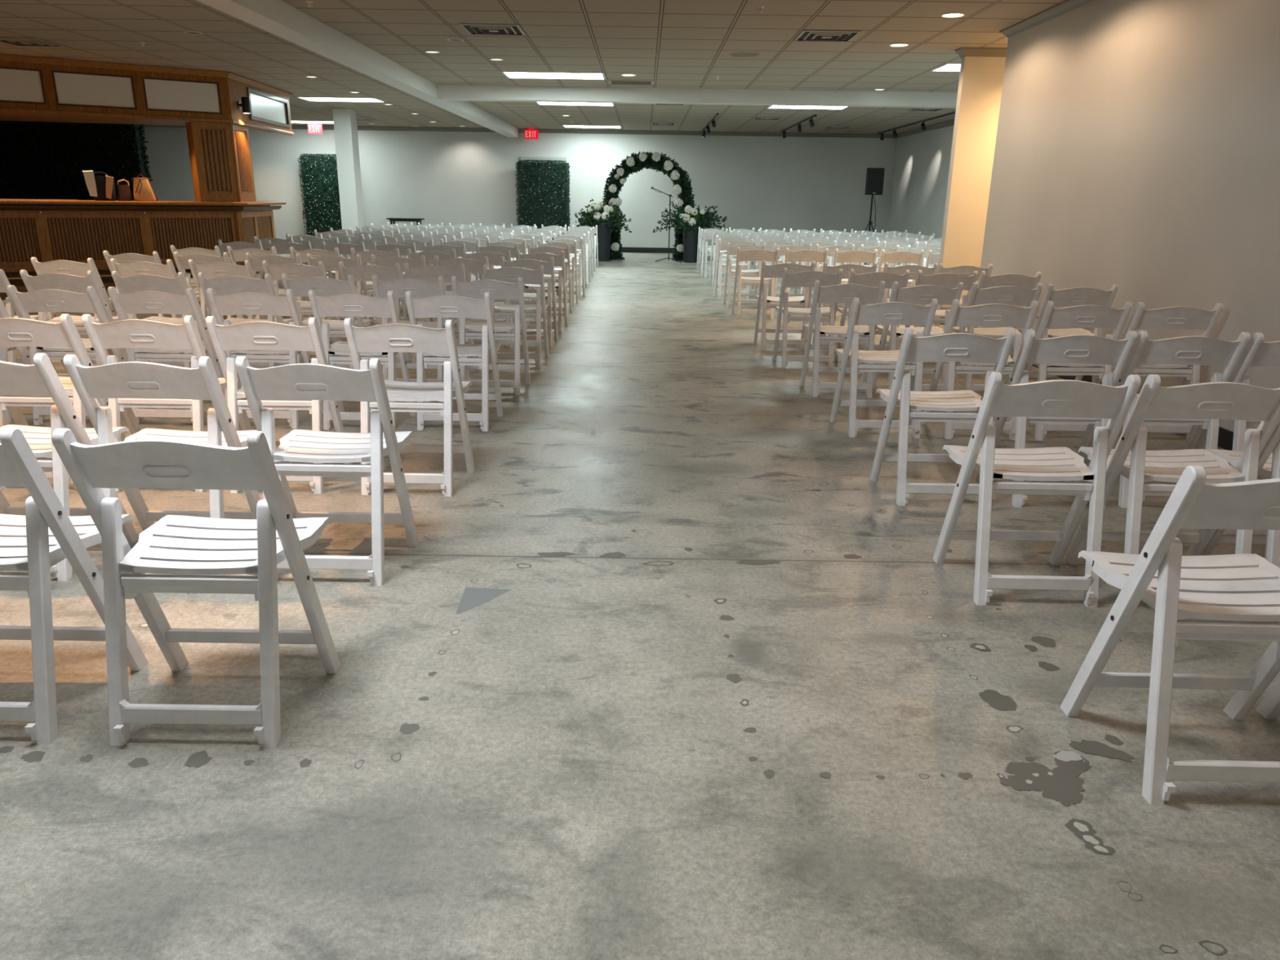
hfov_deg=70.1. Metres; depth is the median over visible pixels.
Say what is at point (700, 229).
folding chair
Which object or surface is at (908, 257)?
folding chair
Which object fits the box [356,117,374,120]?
ceiling vent
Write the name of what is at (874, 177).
grille
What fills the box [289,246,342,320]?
folding chair
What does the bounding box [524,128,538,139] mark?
exit sign
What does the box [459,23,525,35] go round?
ceiling vent
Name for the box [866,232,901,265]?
folding chair
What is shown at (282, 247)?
folding chair
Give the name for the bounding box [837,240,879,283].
folding chair
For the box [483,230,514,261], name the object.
folding chair
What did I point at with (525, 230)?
folding chair
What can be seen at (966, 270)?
folding chair
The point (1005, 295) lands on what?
folding chair
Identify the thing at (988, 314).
folding chair
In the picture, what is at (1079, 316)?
folding chair
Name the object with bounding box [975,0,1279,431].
wall
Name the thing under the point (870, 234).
folding chair
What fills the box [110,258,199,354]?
folding chair
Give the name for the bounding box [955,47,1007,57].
trim
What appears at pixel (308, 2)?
sprinkler
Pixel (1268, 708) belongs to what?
folding chair
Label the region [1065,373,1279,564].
folding chair
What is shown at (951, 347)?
folding chair
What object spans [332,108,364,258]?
column
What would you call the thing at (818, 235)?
folding chair
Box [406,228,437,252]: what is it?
folding chair
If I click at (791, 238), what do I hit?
folding chair
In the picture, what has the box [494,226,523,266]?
folding chair
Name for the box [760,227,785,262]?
folding chair
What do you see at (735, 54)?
ceiling speaker
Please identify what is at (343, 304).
folding chair
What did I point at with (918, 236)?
folding chair
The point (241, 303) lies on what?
folding chair
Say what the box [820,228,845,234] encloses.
folding chair
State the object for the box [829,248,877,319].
folding chair
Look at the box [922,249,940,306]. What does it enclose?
folding chair
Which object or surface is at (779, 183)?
wall
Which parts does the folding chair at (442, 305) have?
leg, leg, backrest, seat, leg, leg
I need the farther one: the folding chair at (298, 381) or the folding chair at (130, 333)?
the folding chair at (130, 333)
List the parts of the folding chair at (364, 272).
leg, backrest, leg, leg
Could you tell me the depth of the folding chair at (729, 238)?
13.41 m
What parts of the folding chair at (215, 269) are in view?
leg, leg, backrest, leg, leg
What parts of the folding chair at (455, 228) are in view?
backrest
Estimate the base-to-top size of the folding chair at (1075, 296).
0.784 m
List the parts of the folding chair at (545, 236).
backrest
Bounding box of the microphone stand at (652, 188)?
[650,186,681,262]
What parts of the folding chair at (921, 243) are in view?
backrest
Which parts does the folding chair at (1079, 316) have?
leg, leg, seat, backrest, leg, leg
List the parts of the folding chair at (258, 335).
leg, leg, seat, backrest, leg, leg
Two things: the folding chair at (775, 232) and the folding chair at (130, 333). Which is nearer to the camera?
the folding chair at (130, 333)
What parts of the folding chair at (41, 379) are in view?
leg, backrest, leg, seat, leg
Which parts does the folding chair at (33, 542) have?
backrest, leg, seat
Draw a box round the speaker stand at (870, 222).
[865,195,875,231]
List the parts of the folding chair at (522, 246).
leg, backrest, leg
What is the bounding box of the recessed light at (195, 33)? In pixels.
[183,31,202,35]
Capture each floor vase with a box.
[593,222,611,261]
[683,223,699,262]
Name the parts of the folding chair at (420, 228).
backrest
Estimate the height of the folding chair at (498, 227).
0.784 m
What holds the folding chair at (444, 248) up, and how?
on the floor
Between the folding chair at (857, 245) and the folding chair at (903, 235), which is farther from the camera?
the folding chair at (903, 235)
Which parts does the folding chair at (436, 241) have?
backrest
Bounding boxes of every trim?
[142,124,495,132]
[518,128,896,137]
[896,120,954,137]
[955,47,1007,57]
[999,0,1093,37]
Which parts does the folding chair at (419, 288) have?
leg, leg, backrest, seat, leg, leg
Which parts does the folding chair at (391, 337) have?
leg, leg, backrest, seat, leg, leg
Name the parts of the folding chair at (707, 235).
leg, leg, seat, backrest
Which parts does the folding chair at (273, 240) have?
leg, backrest, leg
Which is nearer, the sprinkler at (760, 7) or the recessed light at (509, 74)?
the sprinkler at (760, 7)
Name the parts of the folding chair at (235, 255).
leg, backrest, leg, leg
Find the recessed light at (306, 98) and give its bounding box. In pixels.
[295,96,386,102]
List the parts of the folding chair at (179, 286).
leg, leg, backrest, seat, leg, leg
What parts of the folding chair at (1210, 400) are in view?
leg, leg, seat, backrest, leg, leg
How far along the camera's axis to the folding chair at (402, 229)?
15.21 m
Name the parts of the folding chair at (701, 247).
leg, leg, backrest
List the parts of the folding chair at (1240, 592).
leg, leg, seat, backrest, leg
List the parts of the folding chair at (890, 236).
backrest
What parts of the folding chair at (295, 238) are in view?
leg, backrest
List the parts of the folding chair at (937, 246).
leg, leg, backrest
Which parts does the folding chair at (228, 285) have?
leg, backrest, seat, leg, leg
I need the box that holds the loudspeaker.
[864,168,884,195]
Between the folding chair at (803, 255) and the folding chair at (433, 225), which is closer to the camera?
the folding chair at (803, 255)
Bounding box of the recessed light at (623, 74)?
[620,73,635,76]
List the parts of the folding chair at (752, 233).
backrest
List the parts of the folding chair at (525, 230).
backrest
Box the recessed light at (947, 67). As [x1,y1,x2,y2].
[929,62,960,71]
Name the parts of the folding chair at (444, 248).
leg, backrest, leg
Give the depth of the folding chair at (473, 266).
8.04 m
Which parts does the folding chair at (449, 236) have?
backrest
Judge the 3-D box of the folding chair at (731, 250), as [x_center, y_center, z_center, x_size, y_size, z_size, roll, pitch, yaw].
[1.303,-2.581,11.444,0.464,0.784,0.478,1,17,0]
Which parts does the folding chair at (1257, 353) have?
leg, backrest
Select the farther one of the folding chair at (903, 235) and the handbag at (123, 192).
the folding chair at (903, 235)
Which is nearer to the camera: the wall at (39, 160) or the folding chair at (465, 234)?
the folding chair at (465, 234)
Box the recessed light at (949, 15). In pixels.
[940,12,965,17]
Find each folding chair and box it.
[0,269,48,363]
[0,297,50,423]
[0,313,125,489]
[0,353,138,581]
[0,427,148,744]
[2,413,8,426]
[6,284,145,425]
[19,269,128,377]
[31,257,125,351]
[51,428,340,747]
[62,354,260,575]
[81,314,238,492]
[102,250,182,318]
[107,286,225,423]
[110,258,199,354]
[111,271,208,368]
[169,244,237,318]
[173,251,248,331]
[188,259,266,354]
[197,272,293,367]
[205,315,351,493]
[206,288,323,428]
[217,239,265,279]
[226,245,292,319]
[235,355,418,586]
[245,252,313,323]
[253,235,304,279]
[262,260,342,355]
[266,240,311,288]
[281,273,373,368]
[285,232,322,263]
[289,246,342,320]
[298,236,342,271]
[306,253,375,337]
[307,289,416,429]
[314,229,351,279]
[320,240,374,297]
[327,233,368,279]
[329,227,368,250]
[338,262,412,363]
[343,318,475,496]
[346,237,386,297]
[350,247,409,323]
[351,230,384,239]
[355,225,384,264]
[367,234,407,295]
[368,228,399,236]
[370,223,398,231]
[370,254,434,324]
[372,241,416,278]
[372,275,456,382]
[386,222,413,257]
[390,225,419,233]
[390,231,424,276]
[394,237,435,276]
[404,223,431,257]
[404,262,475,363]
[405,290,502,431]
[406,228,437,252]
[407,248,456,329]
[409,235,446,253]
[417,222,443,228]
[422,242,466,266]
[425,226,453,234]
[429,231,462,257]
[434,255,495,339]
[436,224,463,231]
[440,238,479,288]
[444,229,479,280]
[448,222,474,229]
[451,275,530,395]
[452,235,489,268]
[459,226,488,252]
[462,248,515,322]
[469,225,496,266]
[470,231,502,280]
[475,243,518,302]
[480,223,505,230]
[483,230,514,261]
[483,263,548,365]
[486,239,529,299]
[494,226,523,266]
[498,235,537,288]
[500,256,557,346]
[502,225,528,252]
[510,232,546,288]
[511,223,536,247]
[516,249,568,331]
[520,230,552,254]
[527,244,572,312]
[528,227,557,271]
[535,226,561,247]
[537,240,578,306]
[541,224,566,243]
[547,236,585,298]
[553,233,586,289]
[559,231,591,284]
[564,228,592,275]
[568,226,595,271]
[572,224,598,268]
[696,226,724,270]
[698,228,727,274]
[702,230,732,278]
[708,232,742,284]
[712,235,748,290]
[714,238,753,298]
[723,242,765,307]
[728,227,754,267]
[731,229,759,273]
[731,247,779,319]
[737,231,766,274]
[744,233,778,281]
[751,235,788,291]
[753,260,815,351]
[754,239,795,297]
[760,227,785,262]
[765,229,791,262]
[767,243,812,303]
[768,231,799,263]
[772,267,843,368]
[778,233,814,283]
[779,248,828,315]
[790,228,815,262]
[790,236,828,291]
[794,240,836,293]
[797,230,824,235]
[800,280,885,397]
[804,231,833,264]
[809,244,854,304]
[811,261,877,351]
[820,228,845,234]
[820,234,851,283]
[829,230,856,235]
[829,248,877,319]
[829,297,937,438]
[833,269,909,367]
[835,236,868,265]
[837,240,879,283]
[838,231,866,263]
[850,229,876,265]
[857,235,888,261]
[857,244,899,304]
[861,231,888,236]
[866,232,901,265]
[869,327,1015,506]
[870,248,924,304]
[872,281,963,391]
[875,237,908,271]
[875,262,938,350]
[876,240,918,268]
[881,229,906,235]
[888,235,924,264]
[893,231,920,237]
[899,270,977,365]
[903,244,940,265]
[906,233,934,240]
[909,238,941,284]
[920,241,941,267]
[920,299,1038,439]
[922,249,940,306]
[928,235,942,265]
[928,262,992,332]
[932,372,1141,607]
[951,282,1042,391]
[966,271,1041,365]
[975,328,1137,508]
[1005,301,1132,440]
[1017,284,1118,380]
[1060,465,1279,804]
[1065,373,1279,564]
[1084,330,1250,507]
[1111,302,1223,438]
[1175,332,1279,483]
[1201,421,1279,568]
[1255,558,1279,719]
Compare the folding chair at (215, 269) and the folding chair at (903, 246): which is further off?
the folding chair at (903, 246)
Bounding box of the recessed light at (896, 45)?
[888,43,909,47]
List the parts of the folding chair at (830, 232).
backrest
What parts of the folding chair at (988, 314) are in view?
leg, leg, seat, backrest, leg, leg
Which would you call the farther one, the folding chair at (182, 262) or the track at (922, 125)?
the track at (922, 125)
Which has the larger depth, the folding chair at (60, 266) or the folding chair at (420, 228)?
the folding chair at (420, 228)
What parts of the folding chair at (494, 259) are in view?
leg, leg, backrest, leg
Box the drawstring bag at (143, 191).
[133,177,155,200]
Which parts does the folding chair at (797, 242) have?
leg, backrest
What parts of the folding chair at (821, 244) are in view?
leg, leg, backrest, leg, leg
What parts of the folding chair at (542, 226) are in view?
backrest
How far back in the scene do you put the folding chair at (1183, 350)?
3.97 m
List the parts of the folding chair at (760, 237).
leg, backrest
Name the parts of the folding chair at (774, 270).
leg, leg, seat, backrest, leg, leg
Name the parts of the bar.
fluted panel, white panel, panel moulding, white panel, panel moulding, fluted panel, foot rail, counter moulding, cornice, white panel, panel moulding, fluted panel, fluted panel, fluted panel, white panel, panel moulding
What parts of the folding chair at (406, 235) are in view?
backrest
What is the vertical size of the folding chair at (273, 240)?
0.784 m
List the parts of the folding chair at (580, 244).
backrest, leg, leg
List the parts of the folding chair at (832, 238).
backrest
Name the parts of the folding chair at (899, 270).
leg, leg, backrest, leg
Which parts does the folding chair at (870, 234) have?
backrest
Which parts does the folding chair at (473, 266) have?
leg, seat, backrest, leg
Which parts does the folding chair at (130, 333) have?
leg, leg, backrest, leg, leg, seat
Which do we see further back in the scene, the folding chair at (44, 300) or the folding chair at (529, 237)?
the folding chair at (529, 237)
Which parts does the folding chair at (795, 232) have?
backrest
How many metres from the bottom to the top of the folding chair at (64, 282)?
0.784 m
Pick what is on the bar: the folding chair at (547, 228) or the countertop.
the countertop
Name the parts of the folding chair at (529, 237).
backrest, leg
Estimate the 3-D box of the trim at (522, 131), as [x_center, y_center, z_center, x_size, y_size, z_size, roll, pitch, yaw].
[1.596,-8.135,21.409,8.910,0.085,0.070,1,17,0]
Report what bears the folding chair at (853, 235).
on the floor
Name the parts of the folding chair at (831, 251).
leg, leg, backrest, leg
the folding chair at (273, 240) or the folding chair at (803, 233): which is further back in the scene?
the folding chair at (803, 233)
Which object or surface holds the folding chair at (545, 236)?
on the floor
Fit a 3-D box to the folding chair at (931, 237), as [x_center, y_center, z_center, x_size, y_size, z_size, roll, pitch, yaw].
[4.765,-3.480,14.509,0.464,0.784,0.478,1,17,1]
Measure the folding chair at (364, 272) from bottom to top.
0.784 m
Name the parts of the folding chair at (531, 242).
backrest, leg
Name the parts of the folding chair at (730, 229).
backrest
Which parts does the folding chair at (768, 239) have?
leg, backrest, seat, leg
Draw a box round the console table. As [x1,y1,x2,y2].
[386,217,424,225]
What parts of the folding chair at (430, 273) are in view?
leg, leg, backrest, leg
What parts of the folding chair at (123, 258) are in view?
leg, backrest, leg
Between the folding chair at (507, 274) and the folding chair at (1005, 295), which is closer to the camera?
the folding chair at (1005, 295)
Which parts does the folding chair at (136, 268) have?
leg, backrest, leg, leg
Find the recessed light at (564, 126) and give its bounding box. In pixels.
[562,124,622,128]
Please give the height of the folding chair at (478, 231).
0.784 m
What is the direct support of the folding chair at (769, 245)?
on the floor
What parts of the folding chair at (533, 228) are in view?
backrest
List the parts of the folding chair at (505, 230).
backrest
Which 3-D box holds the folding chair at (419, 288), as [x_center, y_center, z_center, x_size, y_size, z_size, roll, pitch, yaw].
[-1.539,-1.028,6.301,0.470,0.784,0.478,1,17,0]
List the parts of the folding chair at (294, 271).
leg, leg, backrest, seat, leg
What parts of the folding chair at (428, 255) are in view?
leg, backrest, seat, leg, leg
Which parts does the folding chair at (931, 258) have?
leg, backrest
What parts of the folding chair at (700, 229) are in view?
leg, backrest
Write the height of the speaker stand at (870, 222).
1.417 m
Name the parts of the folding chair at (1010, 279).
leg, backrest, leg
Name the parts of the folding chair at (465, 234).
backrest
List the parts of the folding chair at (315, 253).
leg, backrest, leg, leg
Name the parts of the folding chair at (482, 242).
backrest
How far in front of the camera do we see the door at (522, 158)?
21.58 m
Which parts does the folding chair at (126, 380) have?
leg, leg, backrest, seat, leg, leg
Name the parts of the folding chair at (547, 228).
backrest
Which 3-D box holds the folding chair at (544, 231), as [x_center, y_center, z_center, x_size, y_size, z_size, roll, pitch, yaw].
[-1.612,-3.873,15.467,0.464,0.784,0.478,1,17,0]
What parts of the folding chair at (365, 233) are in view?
backrest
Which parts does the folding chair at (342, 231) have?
backrest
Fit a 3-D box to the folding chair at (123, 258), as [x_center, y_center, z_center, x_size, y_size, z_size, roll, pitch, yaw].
[-4.483,-1.690,8.292,0.470,0.784,0.478,1,17,0]
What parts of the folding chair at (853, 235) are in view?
backrest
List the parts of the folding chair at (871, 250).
leg, backrest, leg, leg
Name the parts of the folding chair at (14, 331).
leg, leg, backrest, seat, leg, leg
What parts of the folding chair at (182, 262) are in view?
leg, leg, seat, backrest, leg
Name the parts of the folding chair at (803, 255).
leg, backrest, leg, leg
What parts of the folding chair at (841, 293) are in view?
leg, leg, seat, backrest, leg, leg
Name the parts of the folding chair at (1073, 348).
leg, leg, backrest, leg, leg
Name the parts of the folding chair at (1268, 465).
seat, leg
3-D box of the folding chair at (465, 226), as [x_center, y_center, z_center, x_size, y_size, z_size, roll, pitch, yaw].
[-3.352,-4.491,17.371,0.464,0.784,0.478,1,17,-1]
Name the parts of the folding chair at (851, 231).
backrest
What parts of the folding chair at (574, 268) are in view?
backrest, seat, leg, leg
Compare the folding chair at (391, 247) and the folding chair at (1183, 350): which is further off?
the folding chair at (391, 247)
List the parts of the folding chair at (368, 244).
leg, backrest, leg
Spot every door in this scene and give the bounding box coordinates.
[301,153,336,155]
[520,156,566,162]
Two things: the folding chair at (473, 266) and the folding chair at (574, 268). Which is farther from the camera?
the folding chair at (574, 268)
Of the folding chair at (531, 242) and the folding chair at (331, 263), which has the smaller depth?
the folding chair at (331, 263)
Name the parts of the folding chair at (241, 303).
leg, leg, backrest, seat, leg, leg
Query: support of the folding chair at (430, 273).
on the floor
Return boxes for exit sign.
[307,122,323,133]
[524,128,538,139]
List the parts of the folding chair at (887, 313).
leg, leg, seat, backrest, leg, leg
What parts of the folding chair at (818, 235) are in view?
backrest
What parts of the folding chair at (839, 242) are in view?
backrest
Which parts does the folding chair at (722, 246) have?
leg, leg, seat, backrest, leg, leg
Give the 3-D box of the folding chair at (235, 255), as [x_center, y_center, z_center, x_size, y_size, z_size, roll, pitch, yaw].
[-3.833,-1.980,9.257,0.464,0.784,0.478,1,17,0]
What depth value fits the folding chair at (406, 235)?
13.11 m
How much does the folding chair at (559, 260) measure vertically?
0.784 m
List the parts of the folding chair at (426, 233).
backrest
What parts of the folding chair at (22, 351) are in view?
leg, seat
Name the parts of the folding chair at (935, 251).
leg, backrest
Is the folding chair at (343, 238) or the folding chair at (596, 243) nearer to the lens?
the folding chair at (343, 238)
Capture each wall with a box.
[0,120,153,200]
[142,127,897,248]
[888,124,954,239]
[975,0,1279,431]
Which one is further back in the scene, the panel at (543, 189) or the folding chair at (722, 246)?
the panel at (543, 189)
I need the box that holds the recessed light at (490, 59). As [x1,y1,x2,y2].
[488,57,503,61]
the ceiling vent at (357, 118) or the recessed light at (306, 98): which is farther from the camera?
the ceiling vent at (357, 118)
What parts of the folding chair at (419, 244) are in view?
backrest, leg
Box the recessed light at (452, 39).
[446,37,463,41]
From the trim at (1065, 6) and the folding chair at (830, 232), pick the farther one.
the folding chair at (830, 232)
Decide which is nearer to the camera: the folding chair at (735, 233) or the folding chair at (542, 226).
the folding chair at (735, 233)
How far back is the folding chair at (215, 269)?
7.17 m
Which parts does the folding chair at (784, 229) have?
backrest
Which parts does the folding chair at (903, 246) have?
backrest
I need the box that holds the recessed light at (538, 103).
[535,102,614,106]
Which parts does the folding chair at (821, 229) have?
backrest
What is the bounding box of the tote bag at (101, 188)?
[82,170,115,200]
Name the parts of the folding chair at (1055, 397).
leg, leg, seat, backrest, leg, leg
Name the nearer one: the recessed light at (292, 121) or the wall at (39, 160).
the wall at (39, 160)
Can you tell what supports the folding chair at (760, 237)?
on the floor
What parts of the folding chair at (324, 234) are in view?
leg, backrest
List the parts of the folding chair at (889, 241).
backrest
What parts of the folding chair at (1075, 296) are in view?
leg, seat, backrest, leg, leg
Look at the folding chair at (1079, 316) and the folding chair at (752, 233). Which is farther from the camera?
the folding chair at (752, 233)
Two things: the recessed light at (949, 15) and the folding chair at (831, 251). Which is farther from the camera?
the folding chair at (831, 251)
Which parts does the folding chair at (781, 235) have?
backrest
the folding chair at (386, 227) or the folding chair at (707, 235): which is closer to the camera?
the folding chair at (707, 235)
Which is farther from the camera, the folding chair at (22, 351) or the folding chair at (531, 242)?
the folding chair at (531, 242)
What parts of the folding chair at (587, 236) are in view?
backrest, seat, leg, leg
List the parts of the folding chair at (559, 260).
leg, backrest, seat, leg, leg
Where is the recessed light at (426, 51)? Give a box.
[424,50,439,53]
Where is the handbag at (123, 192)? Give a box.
[116,178,132,200]
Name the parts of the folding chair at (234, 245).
leg, backrest, leg, leg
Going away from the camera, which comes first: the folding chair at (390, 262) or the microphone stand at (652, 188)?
the folding chair at (390, 262)
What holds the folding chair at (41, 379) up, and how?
on the floor
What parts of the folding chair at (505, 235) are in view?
backrest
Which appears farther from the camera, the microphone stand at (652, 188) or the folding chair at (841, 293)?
the microphone stand at (652, 188)
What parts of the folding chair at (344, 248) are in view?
leg, leg, backrest, leg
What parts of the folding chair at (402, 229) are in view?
backrest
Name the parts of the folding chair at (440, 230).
backrest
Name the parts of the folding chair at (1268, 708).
leg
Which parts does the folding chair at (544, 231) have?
backrest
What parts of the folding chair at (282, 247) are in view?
leg, backrest, leg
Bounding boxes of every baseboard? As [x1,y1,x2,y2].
[587,247,727,253]
[991,337,1272,452]
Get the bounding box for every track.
[701,113,718,137]
[780,114,817,137]
[877,111,955,140]
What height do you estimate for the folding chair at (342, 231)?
0.784 m
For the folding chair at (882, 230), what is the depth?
16.93 m
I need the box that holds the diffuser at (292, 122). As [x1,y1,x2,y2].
[291,120,333,123]
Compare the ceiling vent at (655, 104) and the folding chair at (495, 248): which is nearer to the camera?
the folding chair at (495, 248)
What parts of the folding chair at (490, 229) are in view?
backrest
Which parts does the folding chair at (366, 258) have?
leg, seat, backrest, leg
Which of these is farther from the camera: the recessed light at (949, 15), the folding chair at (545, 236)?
the folding chair at (545, 236)
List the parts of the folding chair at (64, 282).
leg, leg, backrest, seat, leg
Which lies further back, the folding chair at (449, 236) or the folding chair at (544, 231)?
the folding chair at (544, 231)
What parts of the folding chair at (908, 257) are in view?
leg, backrest, seat, leg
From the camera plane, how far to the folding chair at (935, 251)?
11.20 m
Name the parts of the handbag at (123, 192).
handle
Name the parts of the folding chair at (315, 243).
leg, backrest, leg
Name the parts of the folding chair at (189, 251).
leg, seat, backrest, leg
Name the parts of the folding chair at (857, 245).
leg, backrest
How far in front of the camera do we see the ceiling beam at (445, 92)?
13.03 m
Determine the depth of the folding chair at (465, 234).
13.95 m
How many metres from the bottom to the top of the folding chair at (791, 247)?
0.784 m
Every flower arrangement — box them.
[573,199,631,232]
[652,200,727,235]
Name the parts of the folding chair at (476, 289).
leg, leg, backrest, seat, leg, leg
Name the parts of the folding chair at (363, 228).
backrest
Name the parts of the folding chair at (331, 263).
leg, backrest, leg, seat, leg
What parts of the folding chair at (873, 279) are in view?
seat, leg, leg, backrest, leg, leg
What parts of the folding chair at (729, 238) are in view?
leg, leg, seat, backrest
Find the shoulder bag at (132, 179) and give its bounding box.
[131,173,157,200]
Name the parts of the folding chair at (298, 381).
leg, leg, backrest, seat, leg, leg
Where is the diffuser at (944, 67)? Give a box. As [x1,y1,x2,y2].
[933,64,960,71]
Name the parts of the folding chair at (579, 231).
backrest, leg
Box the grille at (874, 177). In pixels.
[866,169,883,192]
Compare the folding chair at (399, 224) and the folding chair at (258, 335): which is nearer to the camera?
the folding chair at (258, 335)
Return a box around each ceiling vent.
[0,36,66,46]
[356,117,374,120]
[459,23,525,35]
[608,80,653,84]
[651,122,675,124]
[654,103,684,105]
[752,116,781,119]
[794,30,862,41]
[822,125,849,128]
[908,107,946,111]
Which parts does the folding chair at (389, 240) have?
backrest, leg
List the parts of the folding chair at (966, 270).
leg, leg, seat, backrest, leg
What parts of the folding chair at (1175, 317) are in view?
leg, seat, backrest, leg, leg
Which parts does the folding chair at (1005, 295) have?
leg, leg, seat, backrest, leg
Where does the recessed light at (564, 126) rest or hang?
in the ceiling
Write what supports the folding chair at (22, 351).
on the floor
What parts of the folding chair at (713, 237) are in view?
leg, leg, seat, backrest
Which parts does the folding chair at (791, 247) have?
leg, leg, backrest, leg, leg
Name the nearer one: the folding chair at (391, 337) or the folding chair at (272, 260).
the folding chair at (391, 337)
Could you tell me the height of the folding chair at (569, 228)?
0.784 m
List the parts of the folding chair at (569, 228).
backrest, leg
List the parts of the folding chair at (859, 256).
leg, seat, backrest, leg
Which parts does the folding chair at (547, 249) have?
leg, backrest, seat, leg, leg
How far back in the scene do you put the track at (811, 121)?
18.46 m
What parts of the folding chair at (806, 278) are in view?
leg, leg, seat, backrest, leg, leg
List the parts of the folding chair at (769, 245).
leg, backrest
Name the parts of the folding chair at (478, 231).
backrest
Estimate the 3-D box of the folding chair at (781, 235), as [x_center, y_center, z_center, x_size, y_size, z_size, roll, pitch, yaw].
[2.442,-3.850,15.589,0.464,0.784,0.478,1,17,-1]
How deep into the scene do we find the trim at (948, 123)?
18.97 m
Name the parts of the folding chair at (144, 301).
leg, leg, backrest, seat, leg, leg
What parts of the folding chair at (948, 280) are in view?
leg, leg, seat, backrest, leg, leg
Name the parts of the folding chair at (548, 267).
leg, leg, backrest, seat, leg, leg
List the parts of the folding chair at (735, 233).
backrest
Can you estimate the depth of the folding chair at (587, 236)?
14.08 m
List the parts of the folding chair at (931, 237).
backrest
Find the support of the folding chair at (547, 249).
on the floor
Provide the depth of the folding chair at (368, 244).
11.06 m
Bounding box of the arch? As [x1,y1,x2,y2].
[601,151,694,261]
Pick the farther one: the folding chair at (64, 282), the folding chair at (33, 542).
the folding chair at (64, 282)
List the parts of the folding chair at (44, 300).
leg, leg, backrest, seat, leg, leg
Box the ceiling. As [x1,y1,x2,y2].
[0,0,1065,133]
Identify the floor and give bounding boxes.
[0,250,1279,959]
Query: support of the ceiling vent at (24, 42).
in the ceiling
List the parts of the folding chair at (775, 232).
backrest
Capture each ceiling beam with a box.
[196,0,518,137]
[436,84,957,108]
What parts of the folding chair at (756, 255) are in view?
leg, leg, seat, backrest, leg, leg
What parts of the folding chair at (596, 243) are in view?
backrest, leg, leg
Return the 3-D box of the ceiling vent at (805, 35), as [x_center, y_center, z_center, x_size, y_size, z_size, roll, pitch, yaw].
[1.773,-4.208,8.654,0.540,0.021,0.540,1,17,0]
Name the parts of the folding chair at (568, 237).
backrest, leg, leg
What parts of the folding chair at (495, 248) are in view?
leg, backrest, leg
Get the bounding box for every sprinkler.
[306,0,313,7]
[757,6,764,12]
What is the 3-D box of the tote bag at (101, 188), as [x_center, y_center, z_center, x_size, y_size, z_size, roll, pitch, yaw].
[-6.900,-3.761,11.652,0.339,0.366,0.171,-10,20,-32]
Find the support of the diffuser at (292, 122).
attached to the recessed light at (292, 121)
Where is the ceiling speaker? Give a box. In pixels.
[728,52,759,57]
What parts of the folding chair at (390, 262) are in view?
leg, backrest, leg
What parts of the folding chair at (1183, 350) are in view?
leg, leg, backrest, leg, leg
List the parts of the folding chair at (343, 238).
backrest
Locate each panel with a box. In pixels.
[297,153,342,236]
[515,160,570,247]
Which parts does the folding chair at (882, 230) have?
backrest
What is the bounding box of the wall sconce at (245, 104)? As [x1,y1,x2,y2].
[237,97,250,113]
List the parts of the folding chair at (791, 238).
backrest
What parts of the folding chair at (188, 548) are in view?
leg, leg, backrest, seat, leg, leg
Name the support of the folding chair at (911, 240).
on the floor
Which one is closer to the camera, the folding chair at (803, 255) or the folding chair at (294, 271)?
the folding chair at (294, 271)
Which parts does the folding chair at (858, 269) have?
leg, leg, seat, backrest, leg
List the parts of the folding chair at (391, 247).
leg, backrest, leg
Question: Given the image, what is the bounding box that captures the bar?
[0,53,294,297]
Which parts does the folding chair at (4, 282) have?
backrest, leg, leg, seat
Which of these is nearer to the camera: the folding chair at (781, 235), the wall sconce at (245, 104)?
the wall sconce at (245, 104)
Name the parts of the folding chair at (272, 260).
leg, leg, backrest, seat, leg, leg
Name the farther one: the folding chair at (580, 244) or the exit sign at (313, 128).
the exit sign at (313, 128)
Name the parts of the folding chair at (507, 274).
leg, leg, backrest, seat, leg, leg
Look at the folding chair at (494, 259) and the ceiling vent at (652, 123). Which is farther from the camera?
the ceiling vent at (652, 123)
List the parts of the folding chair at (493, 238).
backrest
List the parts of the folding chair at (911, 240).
backrest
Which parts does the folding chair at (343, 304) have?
leg, leg, backrest, seat, leg, leg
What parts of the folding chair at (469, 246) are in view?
backrest, leg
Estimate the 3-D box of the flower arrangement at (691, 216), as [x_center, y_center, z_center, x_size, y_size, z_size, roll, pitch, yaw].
[1.040,-5.418,18.953,1.553,0.744,0.756,0,17,-3]
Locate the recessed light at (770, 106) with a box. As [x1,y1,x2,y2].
[766,105,848,109]
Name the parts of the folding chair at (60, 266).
leg, leg, backrest, leg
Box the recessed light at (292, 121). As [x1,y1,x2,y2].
[291,120,333,124]
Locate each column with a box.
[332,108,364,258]
[933,56,1005,324]
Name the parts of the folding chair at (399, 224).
backrest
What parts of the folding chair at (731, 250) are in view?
leg, leg, seat, backrest, leg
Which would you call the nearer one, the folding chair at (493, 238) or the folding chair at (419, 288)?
the folding chair at (419, 288)
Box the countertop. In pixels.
[0,199,266,202]
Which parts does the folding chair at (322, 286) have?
leg, leg, backrest, seat, leg, leg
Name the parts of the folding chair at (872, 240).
backrest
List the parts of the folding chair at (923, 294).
leg, leg, seat, backrest, leg, leg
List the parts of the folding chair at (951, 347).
leg, leg, seat, backrest, leg, leg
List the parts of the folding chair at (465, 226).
backrest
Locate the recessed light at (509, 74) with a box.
[500,71,606,79]
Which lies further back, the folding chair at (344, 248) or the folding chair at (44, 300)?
the folding chair at (344, 248)

